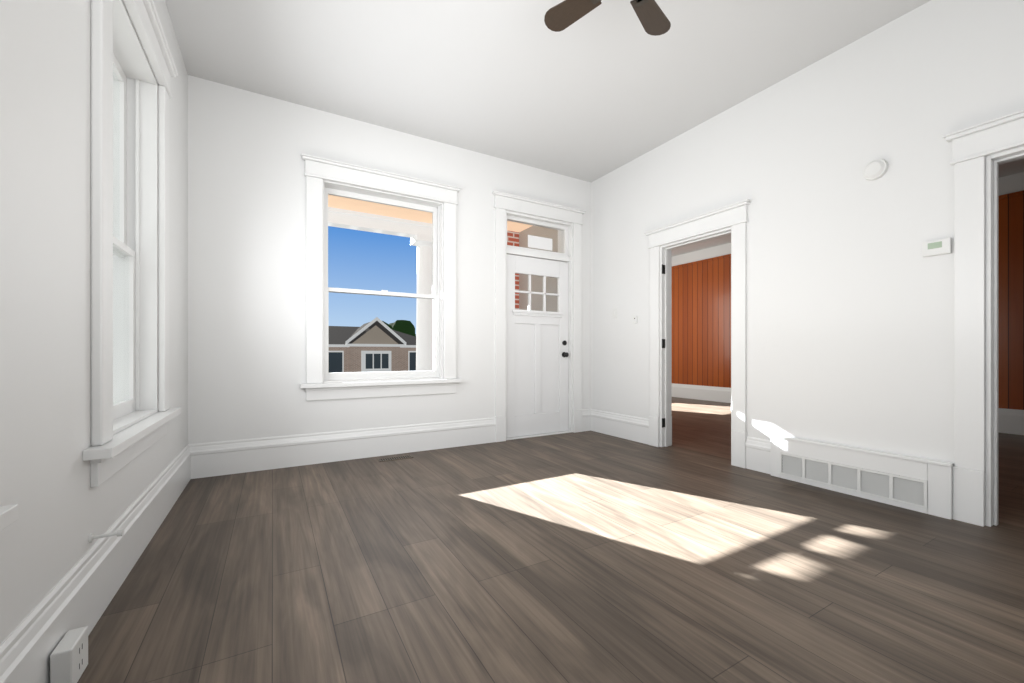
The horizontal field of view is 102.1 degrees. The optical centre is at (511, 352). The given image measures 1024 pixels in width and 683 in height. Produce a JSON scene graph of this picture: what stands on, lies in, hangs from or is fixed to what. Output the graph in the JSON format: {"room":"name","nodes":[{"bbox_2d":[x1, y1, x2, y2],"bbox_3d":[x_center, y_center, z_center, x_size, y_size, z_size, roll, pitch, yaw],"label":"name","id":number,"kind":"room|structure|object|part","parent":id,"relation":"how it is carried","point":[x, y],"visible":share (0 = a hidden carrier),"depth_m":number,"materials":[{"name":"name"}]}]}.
{"room":"empty living room","nodes":[
{"label":"empty living room","id":0,"kind":"room"},
{"bbox_2d":[0,0,187,643],"bbox_3d":[-1.307,-0.575,0.850,0.300,3.050,5.080,0,0,-30],"label":"wall","id":1,"kind":"structure","parent":0,"point":[65,509],"depth_m":1.21,"materials":[{"name":"white paint"}]},
{"bbox_2d":[0,504,17,530],"bbox_3d":[-0.834,0.395,0.315,0.165,0.161,1.270,0,0,-30],"label":"sill","id":2,"kind":"structure","parent":1,"relation":"attached to","point":[8,515],"depth_m":0.88,"materials":[{"name":"white paint"}]},
{"bbox_2d":[0,443,195,682],"bbox_3d":[-1.204,0.819,0.997,0.025,0.262,4.930,0,0,-30],"label":"baseboard","id":3,"kind":"structure","parent":1,"relation":"attached to","point":[82,592],"depth_m":1.43,"materials":[{"name":"white paint"}]},
{"bbox_2d":[50,626,87,682],"bbox_3d":[-1.281,0.890,1.200,0.046,0.120,0.120,0,0,-30],"label":"electrical outlet box","id":4,"kind":"object","parent":3,"relation":"attached to","point":[69,659],"visible":0.98,"depth_m":1.17,"materials":[{"name":"white plastic"}]},
{"bbox_2d":[88,529,123,542],"bbox_3d":[-1.444,0.650,1.476,0.088,0.032,0.031,0,0,-30],"label":"door stop","id":5,"kind":"object","parent":1,"relation":"attached to","point":[91,537],"visible":0.98,"depth_m":1.47,"materials":[{"name":"white plastic"}]},
{"bbox_2d":[83,408,180,487],"bbox_3d":[-1.766,0.395,1.930,0.165,0.161,1.240,0,0,-30],"label":"sill","id":6,"kind":"structure","parent":1,"relation":"attached to","point":[120,450],"depth_m":1.73,"materials":[{"name":"white paint"}]},
{"bbox_2d":[91,0,177,445],"bbox_3d":[-1.843,-0.669,1.886,0.328,1.998,1.180,0,0,-30],"label":"window","id":7,"kind":"structure","parent":1,"relation":"in","point":[122,279],"depth_m":2.21,"materials":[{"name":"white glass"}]},
{"bbox_3d":[-1.873,-0.585,1.869,0.260,1.830,0.870,0,0,-30],"label":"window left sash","id":8,"kind":"part","parent":7,"relation":"part of","materials":[{"name":"white wood"}]},
{"bbox_2d":[188,75,590,443],"bbox_3d":[-0.877,-0.075,4.205,4.400,4.050,0.300,0,0,-30],"label":"wall","id":9,"kind":"structure","parent":0,"point":[246,274],"depth_m":3.44,"materials":[{"name":"white paint"}]},
{"bbox_2d":[196,417,495,477],"bbox_3d":[-1.296,0.819,3.776,2.585,0.262,0.025,0,0,-30],"label":"baseboard","id":10,"kind":"structure","parent":9,"relation":"attached to","point":[219,458],"depth_m":3.61,"materials":[{"name":"white paint"}]},
{"bbox_2d":[301,153,460,383],"bbox_3d":[-1.214,-0.704,3.948,1.440,1.928,0.328,0,0,-30],"label":"window","id":11,"kind":"structure","parent":9,"relation":"in","point":[373,321],"depth_m":3.84,"materials":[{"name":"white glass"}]},
{"bbox_3d":[-1.231,-0.620,3.978,1.100,1.760,0.260,0,0,-30],"label":"window back sash","id":12,"kind":"part","parent":11,"relation":"part of","materials":[{"name":"white wood"}]},
{"bbox_2d":[300,377,461,400],"bbox_3d":[-1.169,0.325,3.872,1.450,0.161,0.165,0,0,-30],"label":"sill","id":13,"kind":"structure","parent":9,"relation":"attached to","point":[330,391],"depth_m":3.79,"materials":[{"name":"white paint"}]},
{"bbox_2d":[492,190,585,441],"bbox_3d":[0.298,-0.384,4.769,1.250,2.668,0.218,0,0,-30],"label":"entry door","id":14,"kind":"structure","parent":9,"relation":"in","point":[538,373],"depth_m":4.76,"materials":[{"name":"white paint"}]},
{"bbox_3d":[0.286,-0.986,4.790,0.800,0.998,0.014,0,0,-30],"label":"glass","id":15,"kind":"part","parent":14,"relation":"part of","materials":[{"name":"clear glass"}]},
{"bbox_3d":[0.640,-0.049,4.921,0.064,0.202,0.073,0,0,-30],"label":"knob","id":16,"kind":"part","parent":14,"relation":"part of","materials":[{"name":"black metal"}]},
{"bbox_2d":[77,397,1023,682],"bbox_3d":[1.588,1.010,4.236,8.700,0.120,8.050,0,0,-30],"label":"floor","id":17,"kind":"structure","parent":0,"point":[586,557],"depth_m":1.76,"materials":[{"name":"brown wood"}]},
{"bbox_2d":[377,455,412,461],"bbox_3d":[-1.050,0.948,3.724,0.300,0.004,0.100,0,0,-30],"label":"floor vent","id":18,"kind":"object","parent":17,"relation":"in","point":[394,458],"visible":1,"depth_m":3.72,"materials":[{"name":"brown metal"}]},
{"bbox_2d":[165,0,1023,256],"bbox_3d":[1.588,-2.175,4.236,8.700,0.150,8.050,0,0,-30],"label":"ceiling","id":19,"kind":"structure","parent":0,"point":[605,87],"depth_m":2.98,"materials":[{"name":"white paint"}]},
{"bbox_2d":[544,0,670,35],"bbox_3d":[0.554,-1.934,2.006,0.709,0.332,0.709,0,0,-5],"label":"ceiling fan","id":20,"kind":"object","parent":19,"relation":"hanging from","point":[650,14],"visible":1,"depth_m":2.23,"materials":[{"name":"brown wood"}]},
{"bbox_3d":[0.554,-1.934,2.006,0.390,0.332,0.390,0,0,-30],"label":"motor","id":21,"kind":"part","parent":20,"relation":"part of","materials":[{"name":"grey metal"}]},
{"bbox_2d":[519,0,1023,525],"bbox_3d":[1.641,-0.075,4.094,0.150,4.050,7.750,0,0,-30],"label":"wall","id":22,"kind":"structure","parent":0,"point":[849,315],"depth_m":2.87,"materials":[{"name":"white paint"}]},
{"bbox_2d":[584,409,648,444],"bbox_3d":[1.185,0.819,4.683,0.050,0.262,0.935,0,0,-30],"label":"baseboard","id":23,"kind":"structure","parent":22,"relation":"attached to","point":[633,428],"depth_m":4.68,"materials":[{"name":"white paint"}]},
{"bbox_2d":[633,316,637,322],"bbox_3d":[1.329,-0.357,4.462,0.022,0.075,0.050,0,0,-30],"label":"light switch","id":24,"kind":"object","parent":22,"relation":"attached to","point":[635,318],"depth_m":4.45,"materials":[{"name":"white plastic"}]},
{"bbox_2d":[662,264,664,427],"bbox_3d":[1.531,-0.070,4.180,0.050,1.642,0.012,0,0,-30],"label":"doorway hinge mount","id":25,"kind":"object","parent":22,"relation":"attached to","point":[663,345],"visible":1,"depth_m":4.18,"materials":[{"name":"black metal"}]},
{"bbox_2d":[644,199,750,467],"bbox_3d":[1.756,-0.151,3.895,0.266,2.203,1.080,0,0,-30],"label":"door frame","id":26,"kind":"structure","parent":22,"relation":"attached to","point":[734,215],"depth_m":3.89,"materials":[{"name":"white paint"}]},
{"bbox_2d":[769,434,953,519],"bbox_3d":[2.269,0.791,2.797,0.058,0.318,0.996,0,0,-30],"label":"air vent","id":27,"kind":"object","parent":22,"relation":"in","point":[922,485],"visible":1,"depth_m":2.68,"materials":[{"name":"white metal"}]},
{"bbox_2d":[779,452,927,509],"bbox_3d":[2.248,0.838,2.799,0.018,0.165,0.820,0,0,-30],"label":"grille","id":28,"kind":"object","parent":27,"relation":"attached to","point":[888,486],"depth_m":2.73,"materials":[{"name":"white plastic"}]},
{"bbox_2d":[862,159,887,180],"bbox_3d":[2.348,-1.190,2.683,0.036,0.132,0.132,0,0,-30],"label":"smoke detector","id":29,"kind":"object","parent":22,"relation":"attached to","point":[874,169],"visible":0.98,"depth_m":2.67,"materials":[{"name":"white plastic"}]},
{"bbox_2d":[922,237,951,256],"bbox_3d":[2.497,-0.620,2.435,0.026,0.090,0.120,0,0,-30],"label":"thermostat","id":30,"kind":"object","parent":22,"relation":"attached to","point":[937,247],"visible":0.98,"depth_m":2.42,"materials":[{"name":"white plastic"}]},
{"bbox_2d":[942,109,1023,526],"bbox_3d":[2.868,-0.151,1.968,0.266,2.203,1.110,0,0,-30],"label":"door frame","id":31,"kind":"structure","parent":22,"relation":"attached to","point":[973,146],"depth_m":2.29,"materials":[{"name":"white paint"}]},
{"bbox_2d":[672,172,1023,265],"bbox_3d":[5.225,-0.575,6.336,0.300,3.050,8.050,0,0,-30],"label":"wall","id":32,"kind":"structure","parent":0,"point":[1013,183],"depth_m":7.99,"materials":[{"name":"white paint"}]},
{"bbox_2d":[672,383,1023,434],"bbox_3d":[5.113,0.805,6.185,0.025,0.290,7.600,0,0,-30],"label":"baseboard","id":33,"kind":"structure","parent":32,"relation":"attached to","point":[1010,421],"depth_m":7.94,"materials":[{"name":"white paint"}]},
{"bbox_2d":[672,190,1023,409],"bbox_3d":[5.119,-0.610,6.189,0.030,2.540,7.600,0,0,-30],"label":"panelling","id":34,"kind":"object","parent":32,"relation":"attached to","point":[701,322],"depth_m":7.97,"materials":[{"name":"brown wood"}]},
{"label":"outside","id":35,"kind":"structure","parent":0,"visible":0},
{"bbox_3d":[-15.652,2.200,35.996,170.000,0.100,160.000,0,0,-30],"label":"ground","id":36,"kind":"structure","parent":35,"visible":0},
{"bbox_2d":[329,317,415,372],"bbox_3d":[-11.821,0.100,31.961,11.100,5.100,9.720,0,0,-30],"label":"house","id":37,"kind":"structure","parent":36,"relation":"on","point":[389,354],"depth_m":28.25,"materials":[{"name":"beige brick"}]},
{"bbox_2d":[382,320,415,336],"bbox_3d":[-14.544,-0.968,50.721,5.468,6.237,4.911,0,0,-30],"label":"tree","id":38,"kind":"object","parent":36,"relation":"on","point":[403,327],"depth_m":50.12,"materials":[{"name":"green plant"}]},
{"bbox_3d":[-1.614,1.050,5.032,4.550,0.160,1.870,0,0,-30],"label":"floor","id":39,"kind":"structure","parent":35,"visible":0},
{"bbox_2d":[410,233,432,370],"bbox_3d":[-1.300,-0.375,6.178,0.340,2.690,0.340,0,0,-30],"label":"porch column","id":40,"kind":"structure","parent":39,"relation":"on","point":[422,312],"depth_m":6.07,"materials":[{"name":"grey wood"}]},
{"bbox_2d":[328,207,431,237],"bbox_3d":[-2.034,-1.820,5.760,4.550,0.200,0.190,0,0,-30],"label":"beam","id":41,"kind":"structure","parent":40,"relation":"on","point":[351,218],"depth_m":5.77,"materials":[{"name":"grey"}]},
{"bbox_2d":[328,195,532,231],"bbox_3d":[-1.614,-2.010,5.032,4.550,0.180,1.870,0,0,-30],"label":"porch ceiling","id":42,"kind":"structure","parent":41,"relation":"on","point":[376,208],"depth_m":5.58,"materials":[{"name":"beige wood"}]},
{"bbox_2d":[507,231,518,309],"bbox_3d":[-0.146,-0.475,6.590,0.450,2.890,0.260,0,0,-30],"label":"brick","id":43,"kind":"object","parent":39,"relation":"on","point":[511,239],"depth_m":6.56,"materials":[{"name":"red brick"}]}
]}

